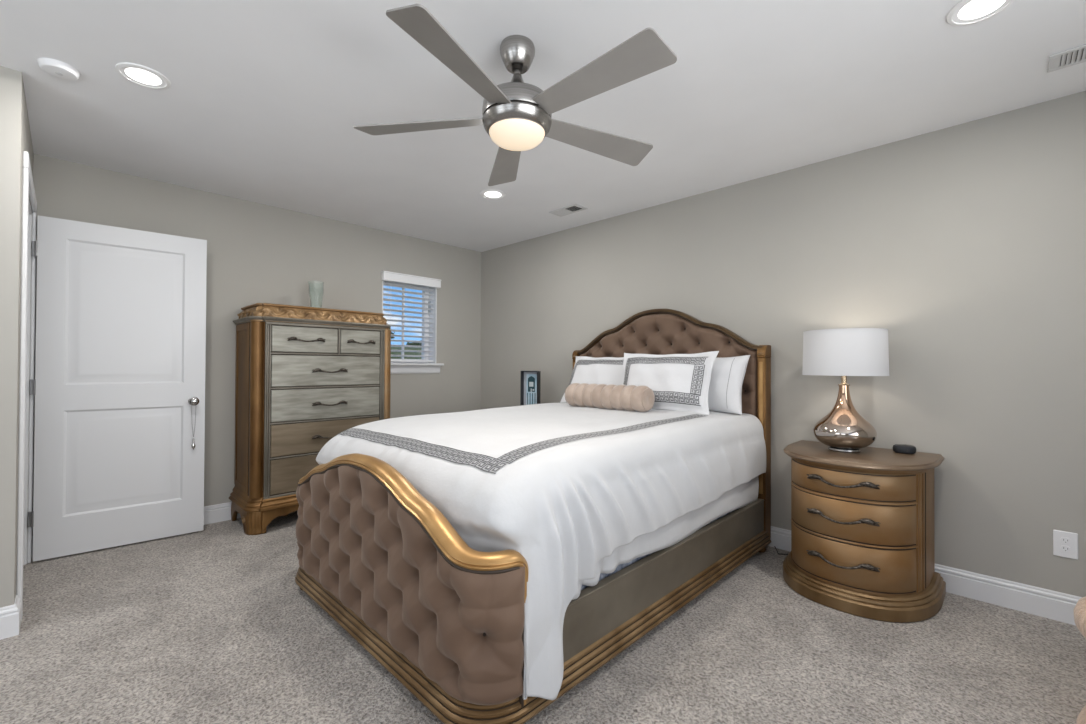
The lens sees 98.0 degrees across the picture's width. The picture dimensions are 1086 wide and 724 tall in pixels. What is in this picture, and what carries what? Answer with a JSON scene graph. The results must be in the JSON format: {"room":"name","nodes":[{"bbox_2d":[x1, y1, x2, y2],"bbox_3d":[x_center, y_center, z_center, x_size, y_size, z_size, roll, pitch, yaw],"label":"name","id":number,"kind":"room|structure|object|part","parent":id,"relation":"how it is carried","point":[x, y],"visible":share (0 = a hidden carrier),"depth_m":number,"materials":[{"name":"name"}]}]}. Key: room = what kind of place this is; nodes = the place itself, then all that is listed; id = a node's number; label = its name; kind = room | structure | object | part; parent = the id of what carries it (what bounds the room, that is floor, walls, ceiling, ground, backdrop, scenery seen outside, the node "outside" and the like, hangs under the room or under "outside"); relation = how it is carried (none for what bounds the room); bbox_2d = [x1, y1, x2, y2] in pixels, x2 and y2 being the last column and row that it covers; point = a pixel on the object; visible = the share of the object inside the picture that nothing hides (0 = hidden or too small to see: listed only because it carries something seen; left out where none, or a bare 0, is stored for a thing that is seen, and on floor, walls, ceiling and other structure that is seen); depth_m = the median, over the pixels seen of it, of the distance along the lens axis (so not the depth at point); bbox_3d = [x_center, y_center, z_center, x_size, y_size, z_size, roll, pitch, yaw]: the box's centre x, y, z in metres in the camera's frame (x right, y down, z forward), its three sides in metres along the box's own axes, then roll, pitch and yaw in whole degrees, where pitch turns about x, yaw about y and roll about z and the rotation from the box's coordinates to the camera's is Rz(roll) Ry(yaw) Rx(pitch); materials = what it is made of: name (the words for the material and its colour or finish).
{"room":"bedroom","nodes":[
{"label":"bedroom","id":0,"kind":"room"},
{"bbox_2d":[0,66,33,607],"bbox_3d":[-2.724,-0.043,2.403,1.135,2.440,0.120,0,-1,45],"label":"wall","id":1,"kind":"structure","parent":0,"point":[15,134],"depth_m":2.03,"materials":[{"name":"beige paint"}]},
{"bbox_2d":[16,151,36,620],"bbox_3d":[-2.753,0.109,2.443,0.983,2.137,0.138,0,-1,45],"label":"trim","id":2,"kind":"structure","parent":1,"relation":"attached to","point":[29,217],"depth_m":2.20,"materials":[{"name":"white wood"}]},
{"bbox_2d":[28,215,206,561],"bbox_3d":[-2.667,0.156,3.016,0.837,2.030,0.107,1,-1,-41],"label":"door","id":3,"kind":"structure","parent":1,"relation":"in","point":[118,385],"depth_m":3.00,"materials":[{"name":"white paint"}]},
{"bbox_2d":[191,411,195,449],"bbox_3d":[-2.397,0.428,3.240,0.024,0.347,0.027,0,-1,45],"label":"hanging chain","id":4,"kind":"object","parent":3,"relation":"hanging from","point":[193,445],"visible":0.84,"depth_m":3.24,"materials":[{"name":"grey metal"}]},
{"bbox_3d":[-2.390,0.269,3.234,0.062,0.062,0.072,1,-1,-41],"label":"knob","id":5,"kind":"part","parent":3,"relation":"part of","materials":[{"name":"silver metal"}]},
{"bbox_2d":[32,154,480,535],"bbox_3d":[-2.014,-0.025,4.073,0.200,2.440,3.555,0,-1,45],"label":"wall","id":6,"kind":"structure","parent":0,"point":[257,252],"depth_m":3.74,"materials":[{"name":"beige paint"}]},
{"bbox_2d":[32,502,240,557],"bbox_3d":[-1.891,1.131,4.041,0.016,0.130,3.405,0,-1,45],"label":"baseboard","id":7,"kind":"structure","parent":6,"relation":"attached to","point":[216,513],"depth_m":3.50,"materials":[{"name":"white"}]},
{"bbox_2d":[382,281,443,373],"bbox_3d":[-1.357,-0.351,4.702,0.255,0.930,0.718,0,-1,45],"label":"window","id":8,"kind":"structure","parent":6,"relation":"in","point":[396,367],"depth_m":4.85,"materials":[{"name":"white"}]},
{"bbox_3d":[-1.422,-0.395,4.768,0.060,0.818,0.574,0,-1,45],"label":"frame","id":9,"kind":"part","parent":8,"relation":"part of","materials":[{"name":"white plastic"}]},
{"bbox_2d":[381,271,440,361],"bbox_3d":[-1.308,-0.424,4.655,0.133,0.844,0.626,0,-1,45],"label":"window blind","id":10,"kind":"object","parent":8,"relation":"attached to","point":[388,276],"visible":0.81,"depth_m":4.67,"materials":[{"name":"white plastic"}]},
{"bbox_3d":[-1.338,-0.010,4.680,0.048,0.016,0.554,0,-1,45],"label":"rail","id":11,"kind":"part","parent":10,"relation":"part of","materials":[{"name":"white plastic"}]},
{"bbox_3d":[-1.334,0.024,4.675,0.185,0.024,0.718,0,-1,45],"label":"sill","id":12,"kind":"part","parent":8,"relation":"part of","materials":[{"name":"white wood"}]},
{"bbox_2d":[0,0,1085,251],"bbox_3d":[-0.555,-1.310,1.463,5.950,0.100,5.650,0,-1,45],"label":"ceiling","id":13,"kind":"structure","parent":0,"point":[263,102],"depth_m":2.18,"materials":[{"name":"paint"}]},
{"bbox_2d":[37,57,80,80],"bbox_3d":[-2.073,-1.248,2.024,0.132,0.028,0.132,0,-1,45],"label":"smoke detector","id":14,"kind":"object","parent":13,"relation":"attached to","point":[56,68],"visible":1,"depth_m":2.00,"materials":[{"name":"white plastic"}]},
{"bbox_2d":[115,62,170,88],"bbox_3d":[-1.760,-1.257,2.081,0.188,0.006,0.188,0,-1,45],"label":"recessed light","id":15,"kind":"object","parent":13,"relation":"in","point":[138,74],"visible":1,"depth_m":2.07,"materials":[{"name":"white plastic"}]},
{"bbox_2d":[480,189,505,198],"bbox_3d":[-0.369,-1.238,3.490,0.188,0.006,0.188,0,-1,45],"label":"recessed light","id":16,"kind":"object","parent":13,"relation":"in","point":[490,193],"visible":1,"depth_m":3.48,"materials":[{"name":"white plastic"}]},
{"bbox_2d":[353,4,676,185],"bbox_3d":[-0.067,-1.055,1.850,1.231,0.396,1.276,0,-1,45],"label":"ceiling fan","id":17,"kind":"object","parent":13,"relation":"hanging from","point":[517,114],"visible":1,"depth_m":1.75,"materials":[{"name":"grey wood"}]},
{"bbox_3d":[-0.488,-0.959,1.924,0.538,0.043,0.147,0,-1,8],"label":"blade","id":18,"kind":"part","parent":17,"relation":"part of","materials":[{"name":"grey wood"}]},
{"bbox_3d":[-0.271,-0.961,1.522,0.147,0.043,0.538,0,-1,26],"label":"blade","id":19,"kind":"part","parent":17,"relation":"part of","materials":[{"name":"grey wood"}]},
{"bbox_3d":[-0.173,-0.954,2.255,0.147,0.043,0.538,0,-1,-10],"label":"blade","id":20,"kind":"part","parent":17,"relation":"part of","materials":[{"name":"grey wood"}]},
{"bbox_3d":[-0.103,-0.884,1.872,0.221,0.053,0.221,0,-1,45],"label":"lamp shade","id":21,"kind":"part","parent":17,"relation":"part of","materials":[{"name":"beige glass"}]},
{"bbox_3d":[0.240,-0.954,2.057,0.538,0.043,0.147,1,-1,-28],"label":"blade","id":22,"kind":"part","parent":17,"relation":"part of","materials":[{"name":"grey wood"}]},
{"bbox_3d":[0.181,-0.958,1.607,0.538,0.043,0.147,0,-1,45],"label":"blade","id":23,"kind":"part","parent":17,"relation":"part of","materials":[{"name":"grey wood"}]},
{"bbox_2d":[549,204,587,216],"bbox_3d":[0.205,-1.231,3.836,0.300,0.008,0.150,0,-1,45],"label":"ceiling vent","id":24,"kind":"object","parent":13,"relation":"in","point":[574,208],"visible":1,"depth_m":3.83,"materials":[{"name":"white metal"}]},
{"bbox_2d":[946,0,1014,25],"bbox_3d":[1.536,-1.244,1.654,0.188,0.006,0.188,0,-1,45],"label":"recessed light","id":25,"kind":"object","parent":13,"relation":"in","point":[965,12],"visible":1,"depth_m":1.67,"materials":[{"name":"white plastic"}]},
{"bbox_2d":[1047,44,1085,72],"bbox_3d":[2.210,-1.239,1.860,0.300,0.008,0.150,0,-1,45],"label":"ceiling vent","id":26,"kind":"object","parent":13,"relation":"in","point":[1077,55],"visible":1,"depth_m":1.93,"materials":[{"name":"white metal"}]},
{"bbox_2d":[0,510,1085,723],"bbox_3d":[-0.568,1.220,1.441,5.950,0.080,5.650,0,-1,45],"label":"floor","id":27,"kind":"structure","parent":0,"point":[214,624],"depth_m":1.89,"materials":[{"name":"grey carpet"}]},
{"bbox_2d":[229,303,390,534],"bbox_3d":[-1.781,0.394,3.743,0.524,1.608,1.090,0,-1,45],"label":"dresser","id":28,"kind":"object","parent":27,"relation":"on","point":[305,376],"visible":0.74,"depth_m":3.44,"materials":[{"name":"brown wood"}]},
{"bbox_3d":[-2.189,0.321,3.432,0.360,1.195,0.006,0,-1,45],"label":"panel frame","id":29,"kind":"part","parent":28,"relation":"part of","materials":[{"name":"brown wood"}]},
{"bbox_3d":[-1.786,0.986,3.739,0.520,0.096,1.090,0,-1,45],"label":"moulding","id":30,"kind":"part","parent":28,"relation":"part of","materials":[{"name":"brown wood"}]},
{"bbox_3d":[-1.625,0.813,3.584,0.010,0.244,0.800,0,-1,45],"label":"drawer","id":31,"kind":"part","parent":28,"relation":"part of","materials":[{"name":"brown wood"}]},
{"bbox_3d":[-1.740,-0.163,3.470,0.010,0.185,0.458,0,-1,45],"label":"drawer","id":32,"kind":"part","parent":28,"relation":"part of","materials":[{"name":"grey wood"}]},
{"bbox_3d":[-1.725,-0.164,3.455,0.036,0.035,0.266,0,-1,45],"label":"handle","id":33,"kind":"part","parent":28,"relation":"part of","materials":[{"name":"grey metal"}]},
{"bbox_3d":[-1.784,-0.294,3.755,0.507,0.036,1.064,0,-1,45],"label":"cornice","id":34,"kind":"part","parent":28,"relation":"part of","materials":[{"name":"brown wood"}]},
{"bbox_2d":[308,281,323,307],"bbox_3d":[-1.808,-0.524,3.761,0.115,0.225,0.116,0,-1,45],"label":"glass vase","id":35,"kind":"object","parent":28,"relation":"on","point":[316,291],"visible":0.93,"depth_m":3.72,"materials":[{"name":"white"}]},
{"bbox_3d":[-1.608,0.558,3.570,0.036,0.035,0.266,0,-1,45],"label":"handle","id":36,"kind":"part","parent":28,"relation":"part of","materials":[{"name":"grey metal"}]},
{"bbox_3d":[-1.621,0.342,3.586,0.016,1.238,0.880,0,-1,45],"label":"frame","id":37,"kind":"part","parent":28,"relation":"part of","materials":[{"name":"grey wood"}]},
{"bbox_3d":[-1.624,0.559,3.586,0.010,0.224,0.800,0,-1,45],"label":"drawer","id":38,"kind":"part","parent":28,"relation":"part of","materials":[{"name":"brown wood"}]},
{"bbox_3d":[-1.623,0.314,3.588,0.010,0.227,0.800,0,-1,45],"label":"drawer","id":39,"kind":"part","parent":28,"relation":"part of","materials":[{"name":"grey wood"}]},
{"bbox_3d":[-1.621,0.066,3.590,0.010,0.225,0.800,0,-1,45],"label":"drawer","id":40,"kind":"part","parent":28,"relation":"part of","materials":[{"name":"grey wood"}]},
{"bbox_3d":[-1.607,0.313,3.573,0.036,0.035,0.266,0,-1,45],"label":"handle","id":41,"kind":"part","parent":28,"relation":"part of","materials":[{"name":"grey metal"}]},
{"bbox_3d":[-1.606,0.065,3.575,0.036,0.035,0.266,0,-1,45],"label":"handle","id":42,"kind":"part","parent":28,"relation":"part of","materials":[{"name":"grey metal"}]},
{"bbox_3d":[-1.452,-0.159,3.763,0.010,0.185,0.320,0,-1,45],"label":"drawer","id":43,"kind":"part","parent":28,"relation":"part of","materials":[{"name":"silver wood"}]},
{"bbox_3d":[-1.436,-0.160,3.748,0.036,0.035,0.233,0,-1,45],"label":"handle","id":44,"kind":"part","parent":28,"relation":"part of","materials":[{"name":"grey metal"}]},
{"bbox_2d":[295,309,770,723],"bbox_3d":[0.064,0.389,2.798,1.683,1.612,2.410,0,-1,45],"label":"bed","id":45,"kind":"object","parent":27,"relation":"on","point":[444,616],"visible":0.69,"depth_m":1.83,"materials":[{"name":"beige fabric"}]},
{"bbox_3d":[0.037,1.104,2.767,1.682,0.081,2.334,0,-1,45],"label":"moulding","id":46,"kind":"part","parent":45,"relation":"part of","materials":[{"name":"brown wood"}]},
{"bbox_2d":[316,402,766,699],"bbox_3d":[0.034,0.702,2.820,1.846,0.792,2.171,0,-1,45],"label":"duvet","id":47,"kind":"object","parent":45,"relation":"on","point":[563,486],"visible":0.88,"depth_m":1.88,"materials":[{"name":"white fabric"}]},
{"bbox_2d":[560,356,623,402],"bbox_3d":[0.472,0.142,3.706,0.776,0.391,0.247,0,-1,45],"label":"pillow sham","id":48,"kind":"object","parent":47,"relation":"on","point":[589,370],"visible":0.43,"depth_m":3.69,"materials":[{"name":"white fabric"}]},
{"bbox_2d":[565,383,654,411],"bbox_3d":[0.439,0.237,3.228,0.664,0.173,0.178,0,-1,45],"label":"bolster","id":49,"kind":"object","parent":47,"relation":"on","point":[641,398],"visible":0.99,"depth_m":3.12,"materials":[{"name":"beige fabric"}]},
{"bbox_2d":[621,351,718,413],"bbox_3d":[0.808,0.131,3.190,0.700,0.404,0.223,0,-1,41],"label":"pillow sham","id":50,"kind":"object","parent":47,"relation":"on","point":[678,382],"visible":0.78,"depth_m":3.06,"materials":[{"name":"white fabric"}]},
{"bbox_2d":[708,355,749,414],"bbox_3d":[1.065,0.146,3.244,0.660,0.381,0.231,0,-1,45],"label":"pillow","id":51,"kind":"object","parent":47,"relation":"on","point":[728,373],"visible":0.48,"depth_m":3.04,"materials":[{"name":"white fabric"}]},
{"bbox_3d":[0.309,0.523,4.169,0.056,1.259,0.110,0,-1,45],"label":"post","id":52,"kind":"part","parent":45,"relation":"part of","materials":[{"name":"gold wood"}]},
{"bbox_2d":[581,508,738,589],"bbox_3d":[0.092,0.920,2.823,1.520,0.250,2.080,0,-1,45],"label":"box spring","id":53,"kind":"object","parent":45,"relation":"on","point":[620,566],"visible":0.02,"depth_m":1.99,"materials":[{"name":"white fabric"}]},
{"bbox_2d":[572,476,758,599],"bbox_3d":[0.651,0.730,2.267,0.042,0.274,2.031,0,-1,45],"label":"sheet","id":54,"kind":"object","parent":53,"relation":"on","point":[744,494],"visible":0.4,"depth_m":2.24,"materials":[{"name":"white fabric"}]},
{"bbox_3d":[0.663,0.979,2.277,0.039,0.228,2.135,0,-1,45],"label":"rail","id":55,"kind":"part","parent":45,"relation":"part of","materials":[{"name":"grey wood"}]},
{"bbox_3d":[1.433,0.519,3.061,0.056,1.259,0.110,0,-1,45],"label":"post","id":56,"kind":"part","parent":45,"relation":"part of","materials":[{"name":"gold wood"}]},
{"bbox_2d":[783,440,945,622],"bbox_3d":[1.631,0.840,2.483,0.700,0.720,0.595,0,-1,45],"label":"nightstand","id":57,"kind":"object","parent":27,"relation":"on","point":[863,541],"visible":1,"depth_m":2.27,"materials":[{"name":"brown wood"}]},
{"bbox_3d":[1.446,0.972,2.296,0.315,0.043,0.055,0,-1,45],"label":"handle","id":58,"kind":"part","parent":57,"relation":"part of","materials":[{"name":"grey metal"}]},
{"bbox_3d":[1.448,0.586,2.299,0.315,0.043,0.055,0,-1,45],"label":"handle","id":59,"kind":"part","parent":57,"relation":"part of","materials":[{"name":"grey metal"}]},
{"bbox_3d":[1.447,0.759,2.297,0.315,0.043,0.055,0,-1,45],"label":"handle","id":60,"kind":"part","parent":57,"relation":"part of","materials":[{"name":"grey metal"}]},
{"bbox_2d":[802,328,889,452],"bbox_3d":[1.640,0.148,2.572,0.400,0.664,0.400,0,-1,45],"label":"table lamp","id":61,"kind":"object","parent":57,"relation":"on","point":[844,352],"visible":1,"depth_m":2.45,"materials":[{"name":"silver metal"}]},
{"bbox_2d":[838,376,849,385],"bbox_3d":[1.640,0.076,2.572,0.058,0.104,0.058,0,-1,45],"label":"socket","id":62,"kind":"object","parent":61,"relation":"attached to","point":[843,378],"depth_m":2.56,"materials":[{"name":"gold metal"}]},
{"bbox_3d":[1.641,-0.048,2.574,0.398,0.238,0.398,0,-1,45],"label":"lamp shade","id":63,"kind":"part","parent":61,"relation":"part of","materials":[{"name":"white fabric"}]},
{"bbox_3d":[1.511,0.982,2.361,0.540,0.197,0.175,0,-1,45],"label":"drawer","id":64,"kind":"part","parent":57,"relation":"part of","materials":[{"name":"brown wood"}]},
{"bbox_3d":[1.512,0.769,2.363,0.540,0.182,0.175,0,-1,45],"label":"drawer","id":65,"kind":"part","parent":57,"relation":"part of","materials":[{"name":"brown wood"}]},
{"bbox_3d":[1.513,0.596,2.365,0.540,0.115,0.175,0,-1,45],"label":"drawer","id":66,"kind":"part","parent":57,"relation":"part of","materials":[{"name":"brown wood"}]},
{"bbox_3d":[1.637,0.519,2.490,0.676,0.026,0.583,0,-1,45],"label":"moulding","id":67,"kind":"part","parent":57,"relation":"part of","materials":[{"name":"brown wood"}]},
{"bbox_2d":[893,444,915,453],"bbox_3d":[1.914,0.461,2.501,0.100,0.039,0.100,0,-1,45],"label":"smart speaker","id":68,"kind":"object","parent":57,"relation":"on","point":[898,448],"visible":1,"depth_m":2.47},
{"bbox_3d":[1.914,0.443,2.501,0.089,0.003,0.089,0,0,4],"label":"plate","id":69,"kind":"part","parent":68,"relation":"part of","materials":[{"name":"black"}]},
{"bbox_2d":[1074,596,1085,723],"bbox_3d":[1.962,0.986,1.344,0.600,0.412,0.600,0,-1,45],"label":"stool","id":70,"kind":"object","parent":27,"relation":"on","point":[1080,608],"visible":1,"depth_m":1.53,"materials":[{"name":"beige fabric"}]},
{"bbox_2d":[1074,596,1085,638],"bbox_3d":[1.963,0.836,1.346,0.600,0.112,0.600,0,-1,45],"label":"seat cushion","id":71,"kind":"object","parent":70,"relation":"on","point":[1080,608],"depth_m":1.52,"materials":[{"name":"beige fabric"}]},
{"bbox_3d":[-0.271,0.846,4.358,0.700,0.720,0.595,0,-1,45],"label":"nightstand","id":72,"kind":"object","parent":27,"relation":"on","visible":0},
{"bbox_2d":[520,371,540,405],"bbox_3d":[-0.113,0.283,4.270,0.172,0.405,0.060,0,-1,25],"label":"picture frame","id":73,"kind":"object","parent":72,"relation":"on","point":[530,390],"visible":0.79,"depth_m":4.28,"materials":[{"name":"black"}]},
{"bbox_2d":[526,374,536,404],"bbox_3d":[-0.103,0.268,4.286,0.105,0.315,0.003,0,-1,25],"label":"print","id":74,"kind":"object","parent":73,"relation":"attached to","point":[527,375],"depth_m":4.28},
{"bbox_2d":[480,91,1085,596],"bbox_3d":[1.316,-0.014,3.392,5.900,2.440,0.150,0,-1,45],"label":"wall","id":75,"kind":"structure","parent":0,"point":[965,242],"depth_m":2.58,"materials":[{"name":"beige paint"}]},
{"bbox_2d":[767,526,1082,624],"bbox_3d":[1.270,1.140,3.305,5.550,0.130,0.016,0,-1,45],"label":"baseboard","id":76,"kind":"structure","parent":75,"relation":"attached to","point":[1050,604],"depth_m":2.32,"materials":[{"name":"white"}]},
{"bbox_2d":[1053,530,1077,559],"bbox_3d":[2.416,0.844,2.183,0.078,0.120,0.009,0,-1,45],"label":"wall outlet","id":77,"kind":"object","parent":75,"relation":"attached to","point":[1065,544],"visible":1,"depth_m":2.18,"materials":[{"name":"white plastic"}]},
{"bbox_2d":[1060,545,1070,551],"bbox_3d":[2.414,0.863,2.181,0.033,0.029,0.002,0,-1,45],"label":"receptacle","id":78,"kind":"object","parent":77,"relation":"attached to","point":[1063,548],"depth_m":2.18,"materials":[{"name":"grey plastic"}]},
{"bbox_2d":[1060,537,1070,543],"bbox_3d":[2.414,0.825,2.181,0.033,0.029,0.002,0,-1,45],"label":"receptacle","id":79,"kind":"object","parent":77,"relation":"attached to","point":[1063,540],"depth_m":2.18,"materials":[{"name":"grey plastic"}]},
{"bbox_3d":[-3.010,-0.053,1.390,0.120,2.440,1.725,0,-1,45],"label":"wall","id":80,"kind":"structure","parent":0,"visible":0},
{"bbox_2d":[0,595,20,639],"bbox_3d":[-2.960,1.103,1.421,0.131,0.130,1.861,0,-1,45],"label":"baseboard","id":81,"kind":"structure","parent":80,"relation":"attached to","point":[10,616],"depth_m":2.02,"materials":[{"name":"white"}]},
{"label":"outside","id":82,"kind":"structure","parent":0,"visible":0},
{"bbox_2d":[391,346,421,358],"bbox_3d":[-15.519,0.099,40.943,70.000,3.500,80.000,0,-1,45],"label":"lawn","id":83,"kind":"structure","parent":82,"point":[392,347],"depth_m":30.99,"materials":[{"name":"green plant"}]},
{"bbox_2d":[406,340,421,345],"bbox_3d":[-11.577,-1.459,45.555,3.130,1.483,3.099,0,-1,45],"label":"tree","id":84,"kind":"object","parent":83,"relation":"on","point":[408,343],"visible":0.16,"depth_m":44.53,"materials":[{"name":"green plant"}]}
]}

